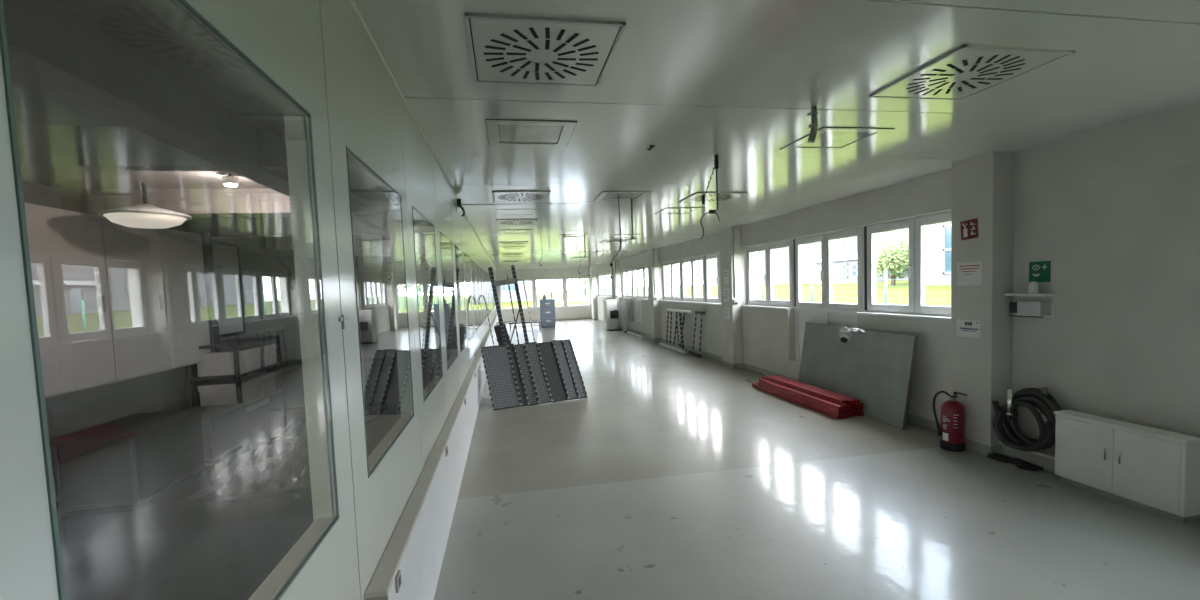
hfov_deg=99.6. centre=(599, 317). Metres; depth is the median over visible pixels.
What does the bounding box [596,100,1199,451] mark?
wall
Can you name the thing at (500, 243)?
ceiling vent
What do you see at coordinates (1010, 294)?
shelf
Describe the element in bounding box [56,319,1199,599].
floor
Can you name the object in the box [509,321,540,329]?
bench
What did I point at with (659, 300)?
trim
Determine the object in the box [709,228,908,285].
warehouse
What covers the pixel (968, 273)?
notice sign
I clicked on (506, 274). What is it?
frame
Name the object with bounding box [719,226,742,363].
pillar
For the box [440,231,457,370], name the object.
window
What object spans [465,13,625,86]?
ceiling vent
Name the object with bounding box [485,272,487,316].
window
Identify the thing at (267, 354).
carton
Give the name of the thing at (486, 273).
window
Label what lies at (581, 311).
wall
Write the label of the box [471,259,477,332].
window
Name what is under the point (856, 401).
bar
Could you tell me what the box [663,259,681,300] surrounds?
window
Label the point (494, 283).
frame
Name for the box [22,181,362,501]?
wall
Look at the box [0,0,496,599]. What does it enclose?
wall
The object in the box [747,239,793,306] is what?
window
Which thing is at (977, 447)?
baseboard
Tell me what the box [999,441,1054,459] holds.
trim
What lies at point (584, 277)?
window
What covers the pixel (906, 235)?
tree
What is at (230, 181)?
light
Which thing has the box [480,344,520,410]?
perforated panel
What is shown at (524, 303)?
lawn
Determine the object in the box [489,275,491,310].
window
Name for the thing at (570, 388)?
shelf
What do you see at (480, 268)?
window
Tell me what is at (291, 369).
crate
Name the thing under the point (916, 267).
window
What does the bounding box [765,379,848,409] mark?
bar
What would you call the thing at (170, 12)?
window
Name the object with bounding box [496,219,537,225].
ceiling vent
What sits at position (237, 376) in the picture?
shelf
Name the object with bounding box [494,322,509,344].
equipment case
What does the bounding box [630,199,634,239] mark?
rod
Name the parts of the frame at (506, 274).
post, post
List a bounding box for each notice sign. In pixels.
[724,270,728,283]
[724,289,728,301]
[724,307,729,318]
[957,261,981,285]
[957,320,979,337]
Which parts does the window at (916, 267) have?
sash, handle, sash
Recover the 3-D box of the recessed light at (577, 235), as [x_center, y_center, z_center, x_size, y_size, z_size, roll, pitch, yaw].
[-0.523,-1.598,9.899,0.552,0.008,0.552,-3,4,-10]
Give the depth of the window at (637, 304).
17.33 m
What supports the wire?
hanging from the ceiling at (738, 81)
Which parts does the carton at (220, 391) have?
lid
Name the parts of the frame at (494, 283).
post, post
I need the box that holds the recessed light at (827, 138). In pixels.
[780,127,894,150]
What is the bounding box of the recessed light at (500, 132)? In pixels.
[485,119,576,146]
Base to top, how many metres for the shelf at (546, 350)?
0.817 m
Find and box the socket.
[395,570,401,592]
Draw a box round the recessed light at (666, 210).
[655,207,705,213]
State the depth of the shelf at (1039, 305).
4.14 m
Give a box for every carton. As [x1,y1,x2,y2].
[197,347,260,376]
[197,377,260,405]
[223,343,275,366]
[241,371,275,396]
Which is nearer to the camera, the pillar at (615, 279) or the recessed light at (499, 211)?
the recessed light at (499, 211)
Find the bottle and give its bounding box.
[1028,276,1038,293]
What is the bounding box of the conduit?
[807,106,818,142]
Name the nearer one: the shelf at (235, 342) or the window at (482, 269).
the shelf at (235, 342)
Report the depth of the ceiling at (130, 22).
2.56 m
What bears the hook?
attached to the wall at (321, 53)
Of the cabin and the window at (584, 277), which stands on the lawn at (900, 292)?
the cabin
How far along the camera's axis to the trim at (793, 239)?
7.90 m
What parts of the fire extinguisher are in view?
handle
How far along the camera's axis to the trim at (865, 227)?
6.33 m
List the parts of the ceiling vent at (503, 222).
plate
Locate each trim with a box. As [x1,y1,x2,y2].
[184,231,220,351]
[349,0,493,266]
[501,305,591,309]
[659,300,720,304]
[741,305,950,320]
[793,239,795,306]
[864,226,866,311]
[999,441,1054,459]
[1000,443,1199,519]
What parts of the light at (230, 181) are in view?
bulb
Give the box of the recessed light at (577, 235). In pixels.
[558,234,588,237]
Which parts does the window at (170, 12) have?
sill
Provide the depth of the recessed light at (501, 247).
12.12 m
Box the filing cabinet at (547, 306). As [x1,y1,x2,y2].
[539,299,555,327]
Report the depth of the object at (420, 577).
3.07 m
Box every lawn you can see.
[501,295,562,307]
[537,280,950,305]
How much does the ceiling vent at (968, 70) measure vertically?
0.012 m
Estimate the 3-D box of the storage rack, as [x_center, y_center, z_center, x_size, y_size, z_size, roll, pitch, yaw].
[-4.524,0.839,6.359,0.540,1.120,1.140,-3,4,-10]
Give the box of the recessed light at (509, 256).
[502,256,520,257]
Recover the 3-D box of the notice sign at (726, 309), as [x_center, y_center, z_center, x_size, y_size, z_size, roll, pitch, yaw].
[2.414,-0.093,9.635,0.004,0.220,0.220,-3,4,-10]
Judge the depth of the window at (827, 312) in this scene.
7.09 m
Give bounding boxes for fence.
[538,282,635,303]
[678,270,950,303]
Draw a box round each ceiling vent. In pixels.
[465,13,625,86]
[492,191,550,201]
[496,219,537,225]
[499,242,527,244]
[501,253,522,255]
[600,239,629,242]
[679,192,746,201]
[869,44,1074,99]
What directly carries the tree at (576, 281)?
on the lawn at (900, 292)
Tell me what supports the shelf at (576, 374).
on the floor at (675, 477)
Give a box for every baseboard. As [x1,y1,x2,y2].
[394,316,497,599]
[503,317,591,322]
[592,318,1001,455]
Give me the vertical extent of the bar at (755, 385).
0.050 m
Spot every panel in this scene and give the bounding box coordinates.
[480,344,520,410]
[622,301,626,330]
[798,322,918,429]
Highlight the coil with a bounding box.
[992,387,1060,451]
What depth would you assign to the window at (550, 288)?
25.59 m
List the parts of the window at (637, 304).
sash, panel, sash, panel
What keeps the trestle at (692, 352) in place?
on the floor at (675, 477)
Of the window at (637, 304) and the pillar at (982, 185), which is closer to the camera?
the pillar at (982, 185)
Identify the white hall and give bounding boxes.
[501,281,532,301]
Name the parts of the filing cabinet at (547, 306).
drawer, drawer, drawer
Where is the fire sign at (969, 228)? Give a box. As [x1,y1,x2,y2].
[960,218,977,239]
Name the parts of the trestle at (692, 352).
leg, foot rail, leg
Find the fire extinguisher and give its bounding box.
[933,391,966,451]
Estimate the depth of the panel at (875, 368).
5.95 m
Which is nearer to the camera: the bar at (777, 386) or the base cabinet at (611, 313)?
the bar at (777, 386)
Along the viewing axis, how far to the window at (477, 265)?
8.78 m
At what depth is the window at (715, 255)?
11.05 m
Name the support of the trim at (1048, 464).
attached to the wall at (1114, 209)
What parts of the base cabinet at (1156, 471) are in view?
door, handle, door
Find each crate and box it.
[184,403,249,461]
[267,359,304,407]
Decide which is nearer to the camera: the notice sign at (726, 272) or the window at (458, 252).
the window at (458, 252)
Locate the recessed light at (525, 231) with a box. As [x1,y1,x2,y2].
[499,229,531,233]
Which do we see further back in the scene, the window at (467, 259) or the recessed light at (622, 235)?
the recessed light at (622, 235)
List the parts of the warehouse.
pane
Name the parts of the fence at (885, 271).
post, post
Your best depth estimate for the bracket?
9.52 m
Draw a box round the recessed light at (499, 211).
[496,209,540,215]
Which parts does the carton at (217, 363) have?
lid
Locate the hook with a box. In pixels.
[456,198,464,216]
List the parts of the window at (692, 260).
sash, sash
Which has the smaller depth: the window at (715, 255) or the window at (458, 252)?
the window at (458, 252)
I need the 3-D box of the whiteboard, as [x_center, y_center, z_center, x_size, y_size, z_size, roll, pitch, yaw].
[-5.009,-0.373,6.633,0.060,1.260,1.160,-3,4,-10]
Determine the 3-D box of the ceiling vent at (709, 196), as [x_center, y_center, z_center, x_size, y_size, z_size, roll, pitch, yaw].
[1.329,-1.431,6.023,0.604,0.012,0.604,-3,4,-10]
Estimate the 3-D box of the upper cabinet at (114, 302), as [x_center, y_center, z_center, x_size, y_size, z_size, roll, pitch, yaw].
[-4.549,-0.171,4.829,0.300,1.480,2.250,-3,4,-10]
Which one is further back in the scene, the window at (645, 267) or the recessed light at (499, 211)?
the window at (645, 267)
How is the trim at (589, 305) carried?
attached to the wall at (581, 311)
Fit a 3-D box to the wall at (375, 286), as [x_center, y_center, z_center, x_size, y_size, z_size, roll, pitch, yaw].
[-4.645,-0.343,13.457,3.210,2.630,0.150,-3,4,-10]
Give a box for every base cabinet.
[604,300,618,329]
[1054,410,1199,523]
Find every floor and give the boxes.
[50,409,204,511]
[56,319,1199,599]
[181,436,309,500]
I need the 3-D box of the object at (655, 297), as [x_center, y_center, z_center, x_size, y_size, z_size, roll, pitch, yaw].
[1.559,-1.233,14.384,0.090,1.435,0.082,-3,4,-10]
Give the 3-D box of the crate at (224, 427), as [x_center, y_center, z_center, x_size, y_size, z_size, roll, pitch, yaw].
[-4.194,1.223,5.351,0.590,0.450,0.740,-3,4,-10]
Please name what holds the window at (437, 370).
in the wall at (321, 53)
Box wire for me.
[610,195,620,278]
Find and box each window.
[0,0,338,599]
[346,146,413,477]
[412,206,442,401]
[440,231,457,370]
[455,245,466,351]
[464,253,473,340]
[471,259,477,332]
[476,263,481,327]
[479,266,483,322]
[482,269,485,318]
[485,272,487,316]
[486,273,489,313]
[488,274,490,312]
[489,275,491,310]
[499,279,533,308]
[535,278,564,307]
[566,277,590,305]
[598,273,604,295]
[605,272,611,296]
[622,268,632,297]
[632,266,644,322]
[644,266,647,298]
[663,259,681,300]
[681,255,705,301]
[705,252,720,302]
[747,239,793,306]
[795,227,865,361]
[867,211,951,316]
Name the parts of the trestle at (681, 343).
leg, leg, foot rail, leg, leg, rail, leg, leg, leg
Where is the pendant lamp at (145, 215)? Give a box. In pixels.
[97,182,191,228]
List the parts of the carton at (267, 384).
lid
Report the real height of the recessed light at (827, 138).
0.008 m
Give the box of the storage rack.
[185,335,285,416]
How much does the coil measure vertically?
0.523 m
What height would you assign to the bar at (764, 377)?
0.050 m
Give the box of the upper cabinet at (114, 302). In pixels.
[24,202,210,398]
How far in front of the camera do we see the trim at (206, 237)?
6.00 m
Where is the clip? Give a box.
[338,315,347,328]
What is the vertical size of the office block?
7.400 m
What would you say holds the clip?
attached to the wall at (321, 53)
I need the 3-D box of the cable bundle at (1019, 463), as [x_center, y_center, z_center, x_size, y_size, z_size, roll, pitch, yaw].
[3.464,1.199,4.262,0.136,0.055,0.409,-3,4,-15]
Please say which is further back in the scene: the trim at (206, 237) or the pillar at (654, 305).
the pillar at (654, 305)
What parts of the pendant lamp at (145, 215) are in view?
stem, lamp shade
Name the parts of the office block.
pane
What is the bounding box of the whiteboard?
[212,240,245,337]
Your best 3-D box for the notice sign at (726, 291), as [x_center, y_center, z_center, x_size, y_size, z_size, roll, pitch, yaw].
[2.401,-0.427,9.615,0.004,0.250,0.220,-3,4,-10]
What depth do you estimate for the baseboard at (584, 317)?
25.72 m
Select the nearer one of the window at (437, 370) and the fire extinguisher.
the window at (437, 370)
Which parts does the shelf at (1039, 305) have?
rail, plate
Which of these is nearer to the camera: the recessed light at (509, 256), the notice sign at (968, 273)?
the notice sign at (968, 273)
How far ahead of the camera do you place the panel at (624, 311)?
18.09 m
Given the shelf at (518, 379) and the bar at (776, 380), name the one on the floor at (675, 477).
the shelf at (518, 379)
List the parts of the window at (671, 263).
sash, sash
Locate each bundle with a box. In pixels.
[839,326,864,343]
[987,453,1043,470]
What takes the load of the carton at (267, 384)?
on the storage rack
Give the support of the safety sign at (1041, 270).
attached to the wall at (1114, 209)
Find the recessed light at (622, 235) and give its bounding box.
[609,234,641,237]
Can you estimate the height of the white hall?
7.000 m
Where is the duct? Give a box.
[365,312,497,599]
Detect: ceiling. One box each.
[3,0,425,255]
[11,0,374,217]
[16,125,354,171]
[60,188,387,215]
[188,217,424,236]
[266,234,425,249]
[353,0,1199,269]
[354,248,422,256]
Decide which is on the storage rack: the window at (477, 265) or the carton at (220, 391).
the carton at (220, 391)
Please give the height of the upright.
1.567 m
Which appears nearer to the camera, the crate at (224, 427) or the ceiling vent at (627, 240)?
the crate at (224, 427)
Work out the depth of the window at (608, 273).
22.26 m
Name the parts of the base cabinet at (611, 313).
door, door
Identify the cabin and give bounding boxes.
[812,255,889,283]
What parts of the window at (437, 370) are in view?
sill, pane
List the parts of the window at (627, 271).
sash, sash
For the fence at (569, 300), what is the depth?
44.22 m
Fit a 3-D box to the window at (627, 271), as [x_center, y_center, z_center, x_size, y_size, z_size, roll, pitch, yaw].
[1.030,-1.269,18.798,0.140,1.075,1.517,-3,4,-10]
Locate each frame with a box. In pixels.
[488,265,528,344]
[506,274,534,343]
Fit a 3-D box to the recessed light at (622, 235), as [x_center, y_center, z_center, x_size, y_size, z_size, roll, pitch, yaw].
[0.511,-1.661,10.290,0.552,0.008,0.552,-3,4,-10]
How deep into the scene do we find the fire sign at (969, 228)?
4.53 m
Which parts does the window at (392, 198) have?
sill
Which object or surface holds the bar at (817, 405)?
on the bar at (755, 385)
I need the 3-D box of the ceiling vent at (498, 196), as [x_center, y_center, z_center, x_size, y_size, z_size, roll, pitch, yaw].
[-0.865,-1.318,5.523,0.604,0.012,0.604,-3,4,-10]
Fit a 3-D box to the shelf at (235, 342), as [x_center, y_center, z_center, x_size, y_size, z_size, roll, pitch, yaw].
[-4.544,0.305,6.327,0.540,0.030,1.140,-3,4,-10]
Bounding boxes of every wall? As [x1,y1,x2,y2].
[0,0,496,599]
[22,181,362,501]
[356,255,431,357]
[496,267,591,321]
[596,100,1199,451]
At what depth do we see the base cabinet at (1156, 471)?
3.39 m
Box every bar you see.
[752,383,841,419]
[758,382,842,415]
[759,379,842,410]
[762,376,852,408]
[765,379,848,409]
[766,376,845,404]
[769,375,853,404]
[776,375,859,404]
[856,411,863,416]
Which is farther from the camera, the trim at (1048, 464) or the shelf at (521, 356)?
the shelf at (521, 356)
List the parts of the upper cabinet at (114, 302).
door, handle, door, handle, door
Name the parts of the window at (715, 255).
sash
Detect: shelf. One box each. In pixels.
[186,362,281,380]
[199,336,279,348]
[507,343,527,405]
[514,344,537,405]
[524,342,551,403]
[537,341,567,401]
[552,339,578,399]
[562,339,587,398]
[1005,293,1054,295]
[1005,293,1055,317]
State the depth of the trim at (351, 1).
2.41 m
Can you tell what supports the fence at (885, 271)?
on the lawn at (900, 292)
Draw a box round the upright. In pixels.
[478,294,494,345]
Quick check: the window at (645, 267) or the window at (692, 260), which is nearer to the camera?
the window at (692, 260)
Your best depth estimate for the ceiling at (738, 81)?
2.86 m
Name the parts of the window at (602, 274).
sash, sash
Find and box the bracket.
[564,233,585,256]
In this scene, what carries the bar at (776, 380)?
on the bar at (844, 407)
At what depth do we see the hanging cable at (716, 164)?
4.06 m
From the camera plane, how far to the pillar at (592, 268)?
24.60 m
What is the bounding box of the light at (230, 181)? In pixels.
[222,174,238,186]
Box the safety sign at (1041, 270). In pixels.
[1029,261,1050,281]
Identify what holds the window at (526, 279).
in the wall at (581, 311)
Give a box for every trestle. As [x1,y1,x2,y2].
[659,308,690,353]
[688,311,704,356]
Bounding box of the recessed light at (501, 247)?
[501,247,524,248]
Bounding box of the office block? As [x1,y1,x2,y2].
[925,222,950,284]
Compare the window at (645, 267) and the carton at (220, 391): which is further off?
the window at (645, 267)
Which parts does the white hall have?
pane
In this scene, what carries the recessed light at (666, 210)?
in the ceiling at (738, 81)
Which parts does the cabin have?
pane, pane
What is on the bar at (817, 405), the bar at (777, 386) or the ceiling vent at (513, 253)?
the bar at (777, 386)
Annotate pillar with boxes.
[590,266,597,318]
[612,260,620,325]
[647,249,660,337]
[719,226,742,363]
[951,151,1012,446]
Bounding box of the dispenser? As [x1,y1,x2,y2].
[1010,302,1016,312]
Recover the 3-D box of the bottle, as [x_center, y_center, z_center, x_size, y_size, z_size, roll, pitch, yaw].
[3.572,-0.271,4.178,0.068,0.140,0.067,-3,4,-10]
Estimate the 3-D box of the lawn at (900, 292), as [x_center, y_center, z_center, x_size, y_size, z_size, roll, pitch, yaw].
[70.060,-6.240,73.677,155.380,1.018,240.000,-3,4,-10]
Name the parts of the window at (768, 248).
sash, sash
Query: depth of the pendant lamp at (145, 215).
4.13 m
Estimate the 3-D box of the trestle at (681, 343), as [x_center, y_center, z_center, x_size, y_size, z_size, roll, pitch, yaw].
[1.869,0.287,12.564,0.285,0.970,1.890,-3,4,-10]
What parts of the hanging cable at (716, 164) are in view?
rod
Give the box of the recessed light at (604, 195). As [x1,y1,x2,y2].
[594,191,651,200]
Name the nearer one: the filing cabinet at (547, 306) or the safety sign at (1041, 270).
the safety sign at (1041, 270)
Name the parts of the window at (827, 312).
sash, panel, handle, panel, sash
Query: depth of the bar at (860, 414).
5.89 m
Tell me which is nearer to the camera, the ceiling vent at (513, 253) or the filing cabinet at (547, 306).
the ceiling vent at (513, 253)
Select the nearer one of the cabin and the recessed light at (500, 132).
the recessed light at (500, 132)
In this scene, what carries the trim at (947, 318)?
attached to the wall at (1114, 209)
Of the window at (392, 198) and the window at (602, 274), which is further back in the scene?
the window at (602, 274)
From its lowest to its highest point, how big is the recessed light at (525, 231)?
0.008 m
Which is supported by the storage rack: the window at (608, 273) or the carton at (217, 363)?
the carton at (217, 363)
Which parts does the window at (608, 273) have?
sash, sash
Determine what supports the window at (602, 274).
in the wall at (1114, 209)
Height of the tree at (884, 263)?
3.091 m
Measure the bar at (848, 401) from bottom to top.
0.050 m
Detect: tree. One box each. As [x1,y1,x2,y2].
[567,279,588,294]
[876,236,908,285]
[892,230,908,274]
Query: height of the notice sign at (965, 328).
0.155 m
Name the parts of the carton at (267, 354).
lid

